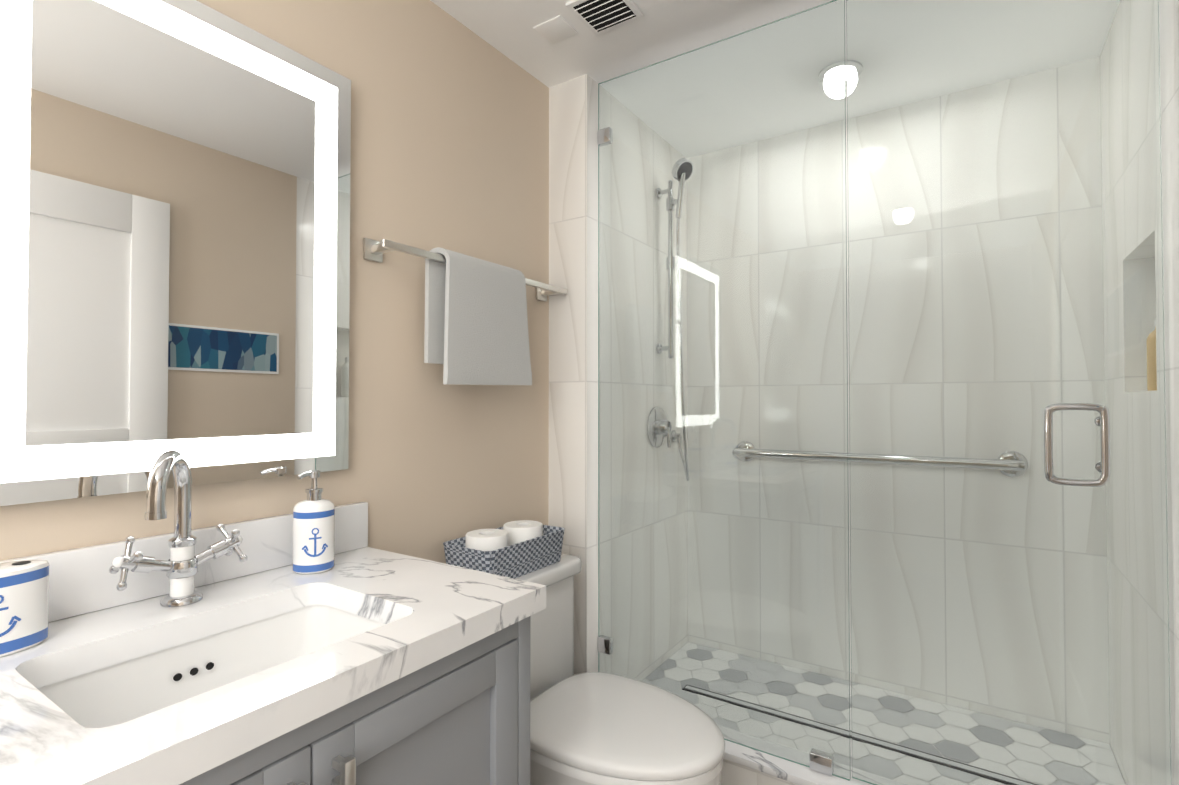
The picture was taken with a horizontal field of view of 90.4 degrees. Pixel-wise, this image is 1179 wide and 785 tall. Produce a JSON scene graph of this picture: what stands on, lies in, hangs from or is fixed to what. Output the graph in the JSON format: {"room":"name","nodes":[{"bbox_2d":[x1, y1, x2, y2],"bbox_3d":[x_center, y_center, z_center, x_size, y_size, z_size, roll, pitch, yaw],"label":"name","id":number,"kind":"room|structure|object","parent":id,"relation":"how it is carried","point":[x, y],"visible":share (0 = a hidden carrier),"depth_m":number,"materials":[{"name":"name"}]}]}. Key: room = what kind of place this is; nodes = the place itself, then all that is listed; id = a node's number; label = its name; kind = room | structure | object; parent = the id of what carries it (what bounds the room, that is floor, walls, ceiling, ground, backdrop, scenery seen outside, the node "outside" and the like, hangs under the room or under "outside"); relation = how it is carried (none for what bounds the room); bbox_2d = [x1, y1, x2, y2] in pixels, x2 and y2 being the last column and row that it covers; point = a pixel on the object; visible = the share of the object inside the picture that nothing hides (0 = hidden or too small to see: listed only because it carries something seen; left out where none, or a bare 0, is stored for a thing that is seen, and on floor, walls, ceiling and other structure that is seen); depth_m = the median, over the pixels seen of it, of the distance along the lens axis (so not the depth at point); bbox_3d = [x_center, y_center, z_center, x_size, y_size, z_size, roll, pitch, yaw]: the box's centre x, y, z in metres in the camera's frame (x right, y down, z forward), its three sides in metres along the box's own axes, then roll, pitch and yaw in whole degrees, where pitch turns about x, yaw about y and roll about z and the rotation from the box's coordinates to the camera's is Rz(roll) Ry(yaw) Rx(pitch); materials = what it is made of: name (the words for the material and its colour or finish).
{"room":"bathroom","nodes":[
{"label":"bathroom","id":0,"kind":"room"},
{"bbox_2d":[0,0,548,563],"bbox_3d":[-0.824,0.096,0.953,0.100,2.230,3.900,-1,-1,33],"label":"wall","id":1,"kind":"structure","parent":0,"point":[450,132],"depth_m":1.46,"materials":[{"name":"beige paint"}]},
{"bbox_2d":[0,0,350,505],"bbox_3d":[-0.697,-0.263,1.032,0.024,0.850,0.600,-1,-1,33],"label":"led mirror","id":2,"kind":"object","parent":1,"relation":"attached to","point":[175,225],"visible":0.96,"depth_m":0.98,"materials":[{"name":"white mirror"}]},
{"bbox_2d":[363,238,566,300],"bbox_3d":[-0.295,-0.324,1.594,0.084,0.048,0.690,-1,-1,33],"label":"towel rail","id":3,"kind":"object","parent":1,"relation":"attached to","point":[374,250],"visible":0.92,"depth_m":1.36,"materials":[{"name":"silver metal"}]},
{"bbox_2d":[424,247,531,384],"bbox_3d":[-0.281,-0.184,1.540,0.068,0.333,0.332,-1,-1,33],"label":"hanging towel","id":4,"kind":"object","parent":3,"relation":"hanging from","point":[476,325],"visible":0.98,"depth_m":1.49,"materials":[{"name":"grey fabric"}]},
{"bbox_2d":[548,74,597,674],"bbox_3d":[0.141,0.116,2.192,0.150,2.230,0.770,-1,-1,33],"label":"wall","id":5,"kind":"structure","parent":0,"point":[573,315],"depth_m":1.87,"materials":[{"name":"tile"}]},
{"bbox_2d":[720,740,871,784],"bbox_3d":[0.589,1.095,1.507,1.335,0.250,0.125,-1,-1,33],"label":"sill","id":6,"kind":"structure","parent":5,"relation":"attached to","point":[743,765],"depth_m":1.54,"materials":[{"name":"stone"}]},
{"bbox_2d":[598,0,850,780],"bbox_3d":[0.342,-0.017,1.685,0.743,1.978,0.010,-1,-1,33],"label":"glass wall","id":7,"kind":"structure","parent":6,"relation":"on","point":[723,548],"depth_m":1.64,"materials":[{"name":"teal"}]},
{"bbox_2d":[597,127,1110,775],"bbox_3d":[0.544,0.058,1.538,1.242,1.823,0.062,-1,-1,33],"label":"hardware piece","id":8,"kind":"object","parent":7,"relation":"attached to","point":[819,763],"visible":0.94,"depth_m":1.22,"materials":[{"name":"silver metal"}]},
{"bbox_2d":[430,0,846,119],"bbox_3d":[-0.161,-1.076,0.537,1.685,0.100,4.100,-1,-1,33],"label":"ceiling","id":9,"kind":"structure","parent":0,"point":[659,31],"depth_m":1.63,"materials":[{"name":"white paint"}]},
{"bbox_2d":[534,15,577,43],"bbox_3d":[-0.093,-1.006,1.628,0.090,0.004,0.090,-1,-1,33],"label":"ceiling access panel","id":10,"kind":"object","parent":9,"relation":"attached to","point":[559,28],"visible":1,"depth_m":1.62,"materials":[{"name":"white"}]},
{"bbox_2d":[566,0,643,35],"bbox_3d":[0.041,-1.002,1.540,0.150,0.016,0.150,-1,-1,33],"label":"ceiling vent","id":11,"kind":"object","parent":9,"relation":"in","point":[597,17],"visible":1,"depth_m":1.54,"materials":[{"name":"white"}]},
{"bbox_2d":[845,61,846,82],"bbox_3d":[0.788,-1.002,1.839,0.128,0.006,0.128,-1,-1,33],"label":"recessed light","id":12,"kind":"object","parent":9,"relation":"in","point":[845,71],"visible":0.04,"depth_m":1.83,"materials":[{"name":"white"}]},
{"bbox_2d":[846,120,850,680],"bbox_3d":[0.937,0.116,2.189,1.685,2.230,0.100,-1,-1,33],"label":"wall","id":13,"kind":"structure","parent":0,"point":[848,398],"depth_m":2.13,"materials":[{"name":"tile"}]},
{"bbox_2d":[1159,0,1178,784],"bbox_3d":[1.352,0.103,1.378,0.100,2.230,0.800,-1,-1,33],"label":"wall","id":14,"kind":"structure","parent":0,"point":[1169,49],"depth_m":1.14,"materials":[{"name":"tile"}]},
{"bbox_2d":[846,0,1171,784],"bbox_3d":[0.898,-0.023,1.320,0.578,1.960,0.010,-1,-1,33],"label":"door","id":15,"kind":"structure","parent":14,"relation":"in","point":[1010,614],"depth_m":1.30,"materials":[{"name":"clear glass"}]},
{"bbox_3d":[-0.161,1.253,0.499,1.685,0.100,4.100,-1,-1,33],"label":"floor","id":16,"kind":"structure","parent":0,"visible":0},
{"bbox_2d":[0,450,545,784],"bbox_3d":[-0.524,0.648,0.817,0.536,1.119,0.855,-1,-1,33],"label":"bathroom vanity","id":17,"kind":"object","parent":16,"relation":"on","point":[234,653],"visible":0.98,"depth_m":0.86,"materials":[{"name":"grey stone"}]},
{"bbox_2d":[0,560,49,656],"bbox_3d":[-0.776,0.282,0.758,0.067,0.109,0.116,-1,-1,33],"label":"toothbrush holder","id":18,"kind":"object","parent":17,"relation":"on","point":[24,604],"visible":1,"depth_m":0.77,"materials":[{"name":"white ceramic"}]},
{"bbox_2d":[109,450,247,606],"bbox_3d":[-0.639,0.215,0.940,0.137,0.250,0.186,-1,-1,33],"label":"faucet","id":19,"kind":"object","parent":17,"relation":"on","point":[181,568],"depth_m":0.94,"materials":[{"name":"silver metal"}]},
{"bbox_2d":[37,605,384,727],"bbox_3d":[-0.490,0.444,0.818,0.288,0.133,0.418,-1,-1,33],"label":"basin","id":20,"kind":"object","parent":17,"relation":"in","point":[123,687],"depth_m":0.90,"materials":[{"name":"white ceramic"}]},
{"bbox_2d":[292,470,334,573],"bbox_3d":[-0.535,0.247,1.138,0.074,0.192,0.074,-1,-1,33],"label":"soap dispenser","id":21,"kind":"object","parent":17,"relation":"on","point":[314,533],"visible":1,"depth_m":1.11,"materials":[{"name":"white ceramic"}]},
{"bbox_2d":[515,554,724,784],"bbox_3d":[-0.018,0.842,1.411,0.701,0.751,0.444,-1,-1,33],"label":"toilet","id":22,"kind":"object","parent":16,"relation":"on","point":[595,728],"visible":0.42,"depth_m":1.32,"materials":[{"name":"white ceramic"}]},
{"bbox_2d":[443,525,564,578],"bbox_3d":[-0.218,0.423,1.555,0.170,0.088,0.322,-1,-1,33],"label":"basket","id":23,"kind":"object","parent":22,"relation":"on","point":[517,560],"visible":0.73,"depth_m":1.47,"materials":[{"name":"grey wicker"}]},
{"bbox_2d":[465,529,507,550],"bbox_3d":[-0.262,0.409,1.497,0.108,0.100,0.108,-1,-1,33],"label":"toilet paper roll","id":24,"kind":"object","parent":23,"relation":"in","point":[487,539],"visible":0.46,"depth_m":1.46,"materials":[{"name":"white paper"}]},
{"bbox_2d":[503,520,542,545],"bbox_3d":[-0.182,0.411,1.607,0.108,0.100,0.108,-1,-1,33],"label":"toilet paper roll","id":25,"kind":"object","parent":23,"relation":"in","point":[518,531],"visible":0.33,"depth_m":1.56,"materials":[{"name":"white paper"}]},
{"bbox_3d":[0.795,1.130,1.820,1.335,0.190,0.645,-1,-1,33],"label":"shower floor","id":26,"kind":"structure","parent":16,"relation":"on","visible":0},
{"bbox_2d":[850,681,851,765],"bbox_3d":[0.796,1.034,1.822,1.331,0.001,0.640,-1,-1,33],"label":"shower floor","id":27,"kind":"structure","parent":26,"relation":"on","point":[850,729],"depth_m":1.81,"materials":[{"name":"white tile"}]}
]}

